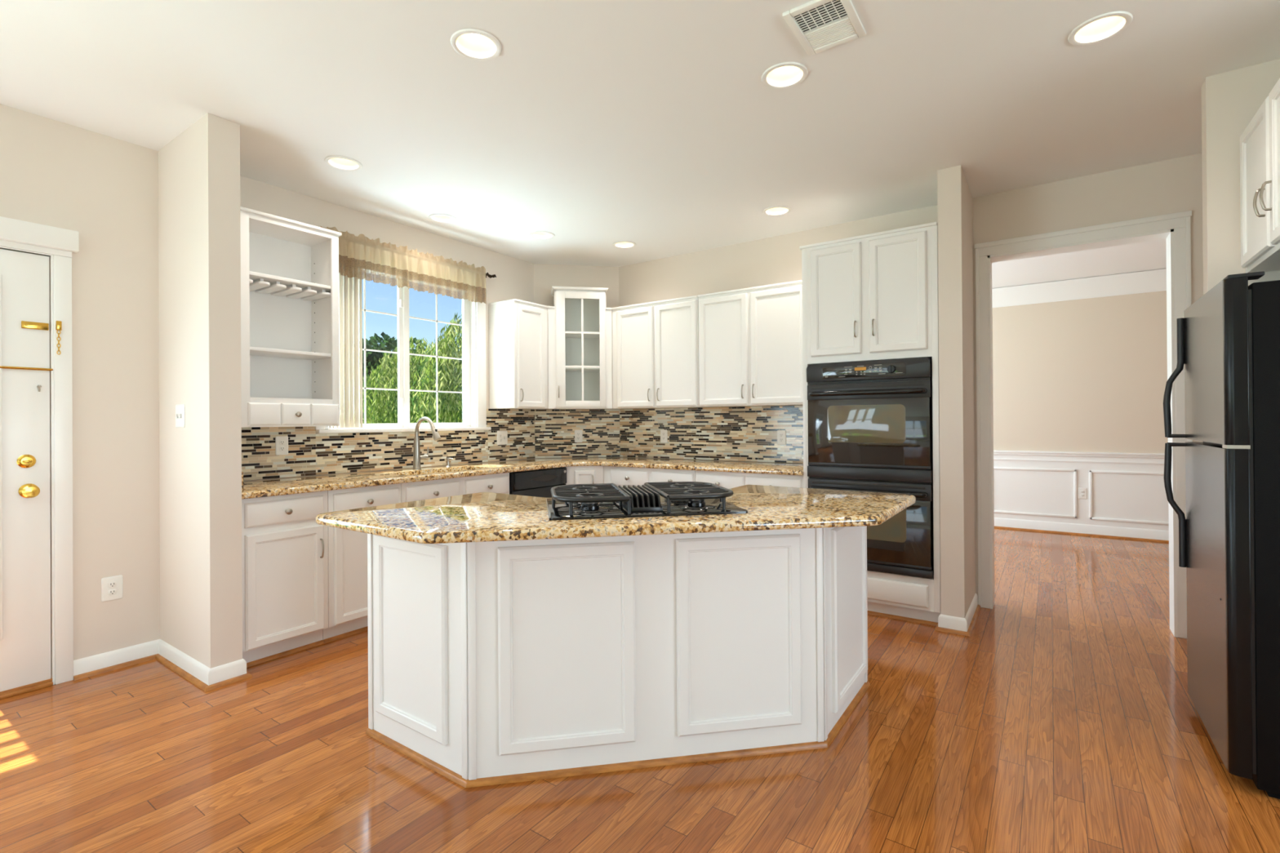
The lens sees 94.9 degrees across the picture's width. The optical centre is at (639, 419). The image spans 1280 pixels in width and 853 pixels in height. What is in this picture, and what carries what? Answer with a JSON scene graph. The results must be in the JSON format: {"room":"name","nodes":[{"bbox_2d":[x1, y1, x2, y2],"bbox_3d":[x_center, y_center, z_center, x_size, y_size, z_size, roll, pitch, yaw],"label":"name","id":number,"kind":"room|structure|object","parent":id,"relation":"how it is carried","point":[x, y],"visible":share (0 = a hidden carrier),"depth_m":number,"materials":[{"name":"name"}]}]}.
{"room":"kitchen","nodes":[
{"label":"kitchen","id":0,"kind":"room"},
{"bbox_2d":[158,112,242,668],"bbox_3d":[-2.292,-0.091,3.050,0.680,2.740,0.135,0,0,35],"label":"wall","id":1,"kind":"structure","parent":0,"point":[199,227],"depth_m":2.89,"materials":[{"name":"beige paint"}]},
{"bbox_2d":[73,639,246,685],"bbox_3d":[-2.361,1.233,2.988,0.841,0.092,0.318,0,0,9],"label":"baseboard","id":2,"kind":"structure","parent":1,"relation":"attached to","point":[208,676],"depth_m":2.96,"materials":[{"name":"white paint"}]},
{"bbox_2d":[73,653,252,692],"bbox_3d":[-2.345,1.270,2.965,0.850,0.019,0.311,0,0,10],"label":"trim","id":3,"kind":"structure","parent":1,"relation":"attached to","point":[171,665],"depth_m":2.93,"materials":[{"name":"brown wood"}]},
{"bbox_2d":[175,404,185,427],"bbox_3d":[-2.356,-0.018,3.004,0.118,0.118,0.014,0,0,35],"label":"light switch","id":4,"kind":"object","parent":1,"relation":"attached to","point":[180,409],"visible":1,"depth_m":2.99,"materials":[{"name":"white plastic"}]},
{"bbox_2d":[0,103,534,678],"bbox_3d":[-3.595,-0.086,1.902,0.140,2.740,9.400,0,0,35],"label":"wall","id":5,"kind":"structure","parent":0,"point":[102,188],"depth_m":3.04,"materials":[{"name":"beige paint"}]},
{"bbox_2d":[0,248,53,699],"bbox_3d":[-3.130,0.247,2.471,0.164,2.071,0.945,0,0,35],"label":"door","id":6,"kind":"structure","parent":5,"relation":"in","point":[24,277],"depth_m":2.77,"materials":[{"name":"white paint"}]},
{"bbox_2d":[0,216,79,684],"bbox_3d":[-3.122,0.179,2.461,0.110,2.208,1.127,0,0,35],"label":"trim","id":7,"kind":"structure","parent":5,"relation":"attached to","point":[58,243],"depth_m":2.86,"materials":[{"name":"white paint"}]},
{"bbox_2d":[55,320,62,355],"bbox_3d":[-2.819,-0.395,2.851,0.015,0.165,0.020,0,0,35],"label":"chain","id":8,"kind":"object","parent":5,"relation":"hanging from","point":[58,323],"visible":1,"depth_m":2.85,"materials":[{"name":"gold metal"}]},
{"bbox_2d":[101,574,123,601],"bbox_3d":[-2.713,0.869,3.022,0.007,0.122,0.085,0,0,35],"label":"outlet","id":9,"kind":"object","parent":5,"relation":"attached to","point":[112,587],"visible":1,"depth_m":3.02,"materials":[{"name":"white plastic"}]},
{"bbox_2d":[107,589,116,595],"bbox_3d":[-2.711,0.888,3.021,0.003,0.028,0.034,0,0,35],"label":"receptacle","id":10,"kind":"object","parent":9,"relation":"attached to","point":[110,592],"depth_m":3.02,"materials":[{"name":"white plastic"}]},
{"bbox_2d":[107,581,116,587],"bbox_3d":[-2.712,0.849,3.021,0.003,0.028,0.034,0,0,35],"label":"receptacle","id":11,"kind":"object","parent":9,"relation":"attached to","point":[110,584],"depth_m":3.02,"materials":[{"name":"white plastic"}]},
{"bbox_2d":[240,206,342,426],"bbox_3d":[-2.184,-0.562,3.482,0.363,1.212,0.694,0,0,35],"label":"upper cabinet","id":12,"kind":"object","parent":5,"relation":"attached to","point":[290,353],"visible":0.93,"depth_m":3.64,"materials":[{"name":"white paint"}]},
{"bbox_2d":[324,278,476,429],"bbox_3d":[-1.800,-0.525,4.471,0.135,1.190,1.270,0,0,35],"label":"window","id":13,"kind":"structure","parent":5,"relation":"in","point":[468,392],"depth_m":4.59,"materials":[{"name":"white paint"}]},
{"bbox_2d":[328,272,362,427],"bbox_3d":[-1.764,-0.521,4.443,0.066,1.156,1.255,0,0,35],"label":"vertical blind","id":14,"kind":"object","parent":13,"relation":"attached to","point":[350,353],"visible":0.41,"depth_m":4.07,"materials":[{"name":"white paint"}]},
{"bbox_2d":[315,302,491,433],"bbox_3d":[-1.708,-0.545,4.441,0.050,1.272,1.445,0,0,35],"label":"trim","id":15,"kind":"structure","parent":5,"relation":"attached to","point":[480,308],"depth_m":4.96,"materials":[{"name":"white paint"}]},
{"bbox_2d":[485,272,496,278],"bbox_3d":[-1.725,-1.207,4.375,0.107,0.058,1.644,0,0,35],"label":"curtain rod","id":16,"kind":"object","parent":5,"relation":"attached to","point":[490,276],"visible":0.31,"depth_m":4.97,"materials":[{"name":"brown metal"}]},
{"bbox_2d":[320,225,486,304],"bbox_3d":[-1.677,-1.118,4.366,0.065,0.318,1.350,0,0,35],"label":"valance","id":17,"kind":"object","parent":16,"relation":"hanging from","point":[361,257],"visible":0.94,"depth_m":4.33,"materials":[{"name":"beige fabric"}]},
{"bbox_2d":[488,298,548,408],"bbox_3d":[-1.037,-0.547,5.116,0.364,0.908,0.395,0,0,35],"label":"upper cabinet","id":18,"kind":"object","parent":5,"relation":"attached to","point":[518,328],"visible":1,"depth_m":4.99,"materials":[{"name":"white paint"}]},
{"bbox_2d":[241,405,803,480],"bbox_3d":[-0.774,0.131,4.695,4.157,0.456,1.672,0,0,-17],"label":"backsplash","id":19,"kind":"structure","parent":5,"relation":"attached to","point":[733,433],"depth_m":4.93,"materials":[{"name":"tile"}]},
{"bbox_2d":[275,435,288,455],"bbox_3d":[-2.246,0.165,3.689,0.007,0.118,0.074,0,0,35],"label":"outlet","id":20,"kind":"object","parent":19,"relation":"attached to","point":[282,442],"visible":1,"depth_m":3.69,"materials":[{"name":"white plastic"}]},
{"bbox_2d":[279,446,284,451],"bbox_3d":[-2.244,0.184,3.688,0.003,0.028,0.034,0,0,35],"label":"receptacle","id":21,"kind":"object","parent":20,"relation":"attached to","point":[281,448],"depth_m":3.69,"materials":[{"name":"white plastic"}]},
{"bbox_2d":[279,440,284,444],"bbox_3d":[-2.245,0.145,3.688,0.003,0.028,0.034,0,0,35],"label":"receptacle","id":22,"kind":"object","parent":20,"relation":"attached to","point":[281,442],"depth_m":3.69,"materials":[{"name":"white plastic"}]},
{"bbox_2d":[497,431,507,444],"bbox_3d":[-1.208,0.162,5.169,0.014,0.122,0.120,0,0,35],"label":"outlet","id":23,"kind":"object","parent":19,"relation":"attached to","point":[502,436],"visible":1,"depth_m":5.17,"materials":[{"name":"white plastic"}]},
{"bbox_2d":[574,430,582,442],"bbox_3d":[-0.582,0.159,5.570,0.074,0.118,0.007,0,0,-10],"label":"outlet","id":24,"kind":"object","parent":19,"relation":"attached to","point":[578,433],"visible":1,"depth_m":5.57,"materials":[{"name":"white plastic"}]},
{"bbox_2d":[660,429,667,442],"bbox_3d":[0.216,0.153,5.351,0.074,0.118,0.007,0,0,35],"label":"outlet","id":25,"kind":"object","parent":19,"relation":"attached to","point":[664,433],"visible":1,"depth_m":5.35,"materials":[{"name":"white plastic"}]},
{"bbox_2d":[777,430,786,444],"bbox_3d":[1.134,0.145,4.710,0.074,0.118,0.007,0,0,35],"label":"outlet","id":26,"kind":"object","parent":19,"relation":"attached to","point":[781,434],"visible":1,"depth_m":4.71,"materials":[{"name":"white plastic"}]},
{"bbox_2d":[533,263,618,483],"bbox_3d":[-0.604,-0.095,5.649,0.670,2.740,0.670,0,0,35],"label":"wall","id":27,"kind":"structure","parent":0,"point":[546,276],"depth_m":5.58,"materials":[{"name":"beige paint"}]},
{"bbox_2d":[547,285,612,409],"bbox_3d":[-0.555,-0.637,5.377,0.571,1.082,0.350,0,0,-10],"label":"upper cabinet","id":28,"kind":"object","parent":27,"relation":"attached to","point":[580,322],"visible":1,"depth_m":5.29,"materials":[{"name":"white paint"}]},
{"bbox_2d":[564,333,599,338],"bbox_3d":[-0.558,-0.776,5.407,0.426,0.018,0.267,0,0,-10],"label":"shelf","id":29,"kind":"object","parent":28,"relation":"attached to","point":[566,335],"depth_m":5.42,"materials":[{"name":"white paint"}]},
{"bbox_2d":[565,367,599,371],"bbox_3d":[-0.555,-0.461,5.406,0.426,0.018,0.267,0,0,-10],"label":"shelf","id":30,"kind":"object","parent":28,"relation":"attached to","point":[567,369],"depth_m":5.32,"materials":[{"name":"white paint"}]},
{"bbox_2d":[0,0,1279,288],"bbox_3d":[0.996,-1.639,1.009,9.100,0.300,13.400,0,0,35],"label":"ceiling","id":31,"kind":"structure","parent":0,"point":[654,125],"depth_m":2.71,"materials":[{"name":"white paint"}]},
{"bbox_2d":[324,155,362,171],"bbox_3d":[-1.692,-1.518,3.357,0.196,0.124,0.196,0,0,35],"label":"recessed light","id":32,"kind":"object","parent":31,"relation":"in","point":[340,162],"visible":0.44,"depth_m":3.41,"materials":[{"name":"white paint"}]},
{"bbox_2d":[428,213,457,223],"bbox_3d":[-1.431,-1.517,4.272,0.196,0.124,0.196,0,0,35],"label":"recessed light","id":33,"kind":"object","parent":31,"relation":"in","point":[438,217],"visible":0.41,"depth_m":4.33,"materials":[{"name":"white paint"}]},
{"bbox_2d":[450,28,502,61],"bbox_3d":[-0.645,-1.528,2.314,0.196,0.124,0.196,0,0,35],"label":"recessed light","id":34,"kind":"object","parent":31,"relation":"in","point":[473,44],"visible":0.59,"depth_m":2.37,"materials":[{"name":"white paint"}]},
{"bbox_2d":[529,231,555,239],"bbox_3d":[-0.775,-1.521,4.672,0.196,0.124,0.196,0,0,35],"label":"recessed light","id":35,"kind":"object","parent":31,"relation":"in","point":[537,234],"visible":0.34,"depth_m":4.73,"materials":[{"name":"white paint"}]},
{"bbox_2d":[613,240,635,248],"bbox_3d":[-0.131,-1.524,4.934,0.196,0.124,0.196,0,0,35],"label":"recessed light","id":36,"kind":"object","parent":31,"relation":"in","point":[620,244],"visible":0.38,"depth_m":4.99,"materials":[{"name":"white paint"}]},
{"bbox_2d":[762,205,791,216],"bbox_3d":[0.969,-1.534,4.164,0.196,0.124,0.196,0,0,35],"label":"recessed light","id":37,"kind":"object","parent":31,"relation":"in","point":[775,211],"visible":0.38,"depth_m":4.22,"materials":[{"name":"white paint"}]},
{"bbox_2d":[761,62,808,88],"bbox_3d":[0.622,-1.536,2.533,0.196,0.124,0.196,0,0,35],"label":"recessed light","id":38,"kind":"object","parent":31,"relation":"in","point":[784,75],"visible":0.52,"depth_m":2.59,"materials":[{"name":"white paint"}]},
{"bbox_2d":[782,0,866,56],"bbox_3d":[0.693,-1.476,2.197,0.224,0.014,0.290,0,0,35],"label":"ceiling vent","id":39,"kind":"object","parent":31,"relation":"in","point":[825,24],"visible":1,"depth_m":2.19,"materials":[{"name":"white plastic"}]},
{"bbox_2d":[794,0,848,33],"bbox_3d":[0.663,-1.476,2.155,0.167,0.004,0.130,0,0,35],"label":"grille","id":40,"kind":"object","parent":39,"relation":"attached to","point":[823,16],"depth_m":2.16,"materials":[{"name":"white plastic"}]},
{"bbox_2d":[1067,10,1133,46],"bbox_3d":[1.752,-1.544,2.242,0.196,0.124,0.196,0,0,35],"label":"recessed light","id":41,"kind":"object","parent":31,"relation":"in","point":[1104,27],"visible":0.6,"depth_m":2.28,"materials":[{"name":"white paint"}]},
{"bbox_2d":[0,528,1279,852],"bbox_3d":[1.015,1.279,1.001,9.100,0.064,13.400,0,0,35],"label":"floor","id":42,"kind":"structure","parent":0,"point":[1067,720],"depth_m":2.12,"materials":[{"name":"brown wood"}]},
{"bbox_2d":[241,490,328,667],"bbox_3d":[-2.121,0.840,3.295,0.660,0.878,0.453,0,0,35],"label":"base cabinet","id":43,"kind":"object","parent":42,"relation":"on","point":[285,551],"visible":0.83,"depth_m":3.12,"materials":[{"name":"white paint"}]},
{"bbox_2d":[322,483,400,643],"bbox_3d":[-1.859,0.839,3.670,0.660,0.878,0.455,0,0,35],"label":"base cabinet","id":44,"kind":"object","parent":42,"relation":"on","point":[348,609],"visible":0.38,"depth_m":3.42,"materials":[{"name":"white paint"}]},
{"bbox_2d":[400,472,509,502],"bbox_3d":[-1.470,0.838,4.227,0.660,0.878,0.899,0,0,35],"label":"base cabinet","id":45,"kind":"object","parent":42,"relation":"on","point":[497,482],"visible":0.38,"depth_m":4.01,"materials":[{"name":"white paint"}]},
{"bbox_2d":[509,466,566,497],"bbox_3d":[-1.023,0.840,4.841,0.630,0.872,0.610,0,0,35],"label":"dishwasher","id":46,"kind":"object","parent":42,"relation":"on","point":[538,482],"visible":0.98,"depth_m":4.62,"materials":[{"name":"black plastic"}]},
{"bbox_2d":[564,466,603,484],"bbox_3d":[-0.488,0.834,5.101,0.318,0.878,0.350,0,0,-10],"label":"base cabinet","id":47,"kind":"object","parent":42,"relation":"on","point":[575,474],"visible":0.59,"depth_m":4.97,"materials":[{"name":"white paint"}]},
{"bbox_2d":[365,525,870,788],"bbox_3d":[-0.010,0.823,2.557,2.231,0.878,0.874,0,0,-11],"label":"kitchen island","id":48,"kind":"object","parent":42,"relation":"on","point":[491,663],"visible":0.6,"depth_m":2.15,"materials":[{"name":"white paint"}]},
{"bbox_2d":[315,484,915,543],"bbox_3d":[0.003,0.365,2.480,2.496,0.035,1.085,0,0,-10],"label":"island countertop","id":49,"kind":"structure","parent":48,"relation":"on","point":[481,517],"depth_m":2.08,"materials":[{"name":"beige stone"}]},
{"bbox_2d":[546,481,747,520],"bbox_3d":[-0.005,0.312,2.352,0.725,0.071,0.530,0,0,-10],"label":"gas cooktop","id":50,"kind":"object","parent":49,"relation":"in","point":[664,499],"visible":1,"depth_m":2.21,"materials":[{"name":"black metal"}]},
{"bbox_2d":[617,484,662,511],"bbox_3d":[-0.008,0.309,2.349,0.119,0.060,0.390,0,0,-10],"label":"grille","id":51,"kind":"object","parent":50,"relation":"attached to","point":[645,498],"depth_m":2.22,"materials":[{"name":"black metal"}]},
{"bbox_2d":[603,466,695,487],"bbox_3d":[0.214,0.829,4.972,0.892,0.878,0.641,0,0,35],"label":"base cabinet","id":52,"kind":"object","parent":42,"relation":"on","point":[619,476],"visible":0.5,"depth_m":4.76,"materials":[{"name":"white paint"}]},
{"bbox_2d":[695,470,803,488],"bbox_3d":[0.929,0.823,4.472,0.847,0.878,0.641,0,0,35],"label":"base cabinet","id":53,"kind":"object","parent":42,"relation":"on","point":[728,480],"visible":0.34,"depth_m":4.25,"materials":[{"name":"white paint"}]},
{"bbox_2d":[241,457,803,499],"bbox_3d":[-0.534,0.323,3.896,2.583,0.136,3.261,0,0,35],"label":"countertop","id":54,"kind":"structure","parent":53,"relation":"on","point":[304,484],"depth_m":4.19,"materials":[{"name":"beige stone"}]},
{"bbox_2d":[412,416,440,470],"bbox_3d":[-1.505,0.171,4.230,0.294,0.383,0.128,0,0,35],"label":"kitchen faucet","id":55,"kind":"object","parent":54,"relation":"on","point":[417,457],"visible":1,"depth_m":4.25,"materials":[{"name":"silver metal"}]},
{"bbox_2d":[445,457,453,467],"bbox_3d":[-1.443,0.327,4.461,0.079,0.073,0.040,0,0,35],"label":"soap dispenser","id":56,"kind":"object","parent":54,"relation":"on","point":[447,459],"visible":1,"depth_m":4.46,"materials":[{"name":"silver metal"}]},
{"bbox_2d":[799,222,941,626],"bbox_3d":[1.602,0.039,3.983,0.841,2.433,0.666,0,0,35],"label":"oven tower","id":57,"kind":"object","parent":42,"relation":"on","point":[873,296],"visible":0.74,"depth_m":3.68,"materials":[{"name":"white paint"}]},
{"bbox_2d":[806,357,933,578],"bbox_3d":[1.567,0.292,3.924,0.758,1.324,0.572,0,0,35],"label":"double oven","id":58,"kind":"object","parent":57,"relation":"in","point":[870,422],"visible":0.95,"depth_m":3.67,"materials":[{"name":"black metal"}]},
{"bbox_2d":[1163,271,1279,799],"bbox_3d":[2.460,0.377,2.095,0.807,1.736,0.748,0,0,35],"label":"refrigerator","id":59,"kind":"object","parent":42,"relation":"on","point":[1228,339],"visible":1,"depth_m":1.97,"materials":[{"name":"black metal"}]},
{"bbox_2d":[618,153,1203,595],"bbox_3d":[2.505,-0.121,3.843,6.495,2.740,0.130,0,0,35],"label":"wall","id":60,"kind":"structure","parent":0,"point":[1175,185],"depth_m":3.89,"materials":[{"name":"beige paint"}]},
{"bbox_2d":[611,295,707,408],"bbox_3d":[0.188,-0.556,5.155,0.885,0.908,0.360,0,0,35],"label":"upper cabinet","id":61,"kind":"object","parent":60,"relation":"attached to","point":[655,344],"visible":0.89,"depth_m":5.00,"materials":[{"name":"white paint"}]},
{"bbox_2d":[697,280,803,407],"bbox_3d":[0.949,-0.562,4.624,0.965,0.908,0.360,0,0,35],"label":"upper cabinet","id":62,"kind":"object","parent":60,"relation":"attached to","point":[750,339],"visible":0.89,"depth_m":4.50,"materials":[{"name":"white paint"}]},
{"bbox_2d":[974,210,1192,638],"bbox_3d":[2.728,0.036,3.685,1.070,2.422,0.174,0,0,35],"label":"trim","id":63,"kind":"structure","parent":60,"relation":"attached to","point":[1175,228],"depth_m":3.58,"materials":[{"name":"white paint"}]},
{"bbox_2d":[937,164,975,617],"bbox_3d":[2.014,-0.118,3.726,0.125,2.740,0.625,0,0,35],"label":"wall","id":64,"kind":"structure","parent":0,"point":[954,197],"depth_m":3.48,"materials":[{"name":"beige paint"}]},
{"bbox_2d":[937,593,977,631],"bbox_3d":[2.013,1.206,3.708,0.151,0.092,0.618,0,0,35],"label":"baseboard","id":65,"kind":"structure","parent":64,"relation":"attached to","point":[944,621],"depth_m":3.47,"materials":[{"name":"white paint"}]},
{"bbox_2d":[934,604,981,636],"bbox_3d":[2.008,1.243,3.701,0.187,0.019,0.636,0,0,35],"label":"trim","id":66,"kind":"structure","parent":64,"relation":"attached to","point":[969,632],"depth_m":3.48,"materials":[{"name":"brown wood"}]},
{"bbox_2d":[992,290,1168,453],"bbox_3d":[4.553,-0.127,6.517,6.200,2.740,0.100,0,0,35],"label":"wall","id":67,"kind":"structure","parent":0,"point":[1090,375],"depth_m":6.32,"materials":[{"name":"beige paint"}]},
{"bbox_2d":[991,268,1166,307],"bbox_3d":[4.522,-1.392,6.402,6.100,0.200,0.120,0,0,35],"label":"trim","id":68,"kind":"structure","parent":67,"relation":"attached to","point":[1150,281],"depth_m":6.26,"materials":[{"name":"white paint"}]},
{"bbox_2d":[993,450,1168,530],"bbox_3d":[4.563,0.747,6.433,6.100,0.792,0.030,0,0,35],"label":"wainscoting","id":69,"kind":"structure","parent":67,"relation":"attached to","point":[1124,490],"depth_m":6.30,"materials":[{"name":"white paint"}]},
{"bbox_2d":[994,517,1168,540],"bbox_3d":[4.570,1.183,6.438,6.100,0.120,0.013,0,0,35],"label":"baseboard","id":70,"kind":"structure","parent":67,"relation":"attached to","point":[1162,535],"depth_m":6.30,"materials":[{"name":"white paint"}]},
{"bbox_2d":[994,525,1168,542],"bbox_3d":[4.562,1.233,6.425,6.100,0.019,0.018,0,0,35],"label":"trim","id":71,"kind":"structure","parent":67,"relation":"attached to","point":[1002,527],"depth_m":6.29,"materials":[{"name":"brown wood"}]},
{"bbox_2d":[1078,488,1086,498],"bbox_3d":[4.750,0.794,6.310,0.074,0.118,0.007,0,0,35],"label":"outlet","id":72,"kind":"object","parent":67,"relation":"attached to","point":[1082,491],"visible":1,"depth_m":6.31,"materials":[{"name":"white plastic"}]},
{"bbox_2d":[1201,58,1279,294],"bbox_3d":[2.806,-0.127,2.388,0.735,2.740,0.090,0,0,35],"label":"wall","id":73,"kind":"structure","parent":0,"point":[1230,100],"depth_m":2.53,"materials":[{"name":"beige paint"}]},
{"bbox_2d":[1240,78,1279,272],"bbox_3d":[2.559,-0.917,2.003,0.650,0.598,0.818,0,0,35],"label":"upper cabinet","id":74,"kind":"object","parent":73,"relation":"attached to","point":[1260,142],"visible":0.99,"depth_m":2.26,"materials":[{"name":"white paint"}]},
{"label":"outside","id":75,"kind":"structure","parent":0,"visible":0},
{"bbox_3d":[-4.070,4.340,2.852,130.000,0.100,120.000,0,0,35],"label":"lawn","id":76,"kind":"structure","parent":75,"visible":0},
{"bbox_2d":[362,408,374,423],"bbox_3d":[-4.386,1.882,7.982,1.998,4.858,2.100,0,0,30],"label":"willow tree","id":77,"kind":"object","parent":76,"relation":"on","point":[369,420],"visible":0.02,"depth_m":8.22,"materials":[{"name":"green plant"}]},
{"bbox_2d":[338,332,426,417],"bbox_3d":[-11.769,0.308,26.220,4.669,8.201,4.347,0,0,35],"label":"evergreen tree","id":78,"kind":"object","parent":76,"relation":"on","point":[372,357],"visible":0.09,"depth_m":25.26,"materials":[{"name":"green plant"}]},
{"bbox_2d":[362,368,411,423],"bbox_3d":[-7.090,1.499,15.483,3.695,5.701,3.652,0,0,35],"label":"willow tree","id":79,"kind":"object","parent":76,"relation":"on","point":[366,368],"visible":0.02,"depth_m":14.99,"materials":[{"name":"green plant"}]},
{"bbox_2d":[369,337,425,388],"bbox_3d":[-13.228,-0.081,31.868,4.515,9.030,4.692,0,0,35],"label":"evergreen tree","id":80,"kind":"object","parent":76,"relation":"on","point":[415,340],"visible":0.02,"depth_m":31.50,"materials":[{"name":"green plant"}]},
{"bbox_2d":[362,335,461,423],"bbox_3d":[-4.519,1.305,11.970,2.764,6.035,2.779,0,0,35],"label":"willow tree","id":81,"kind":"object","parent":76,"relation":"on","point":[378,380],"visible":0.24,"depth_m":11.35,"materials":[{"name":"green plant"}]},
{"bbox_2d":[409,313,462,422],"bbox_3d":[-2.322,1.270,8.941,2.566,6.058,2.410,0,0,16],"label":"willow tree","id":82,"kind":"object","parent":76,"relation":"on","point":[447,368],"visible":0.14,"depth_m":8.39,"materials":[{"name":"green plant"}]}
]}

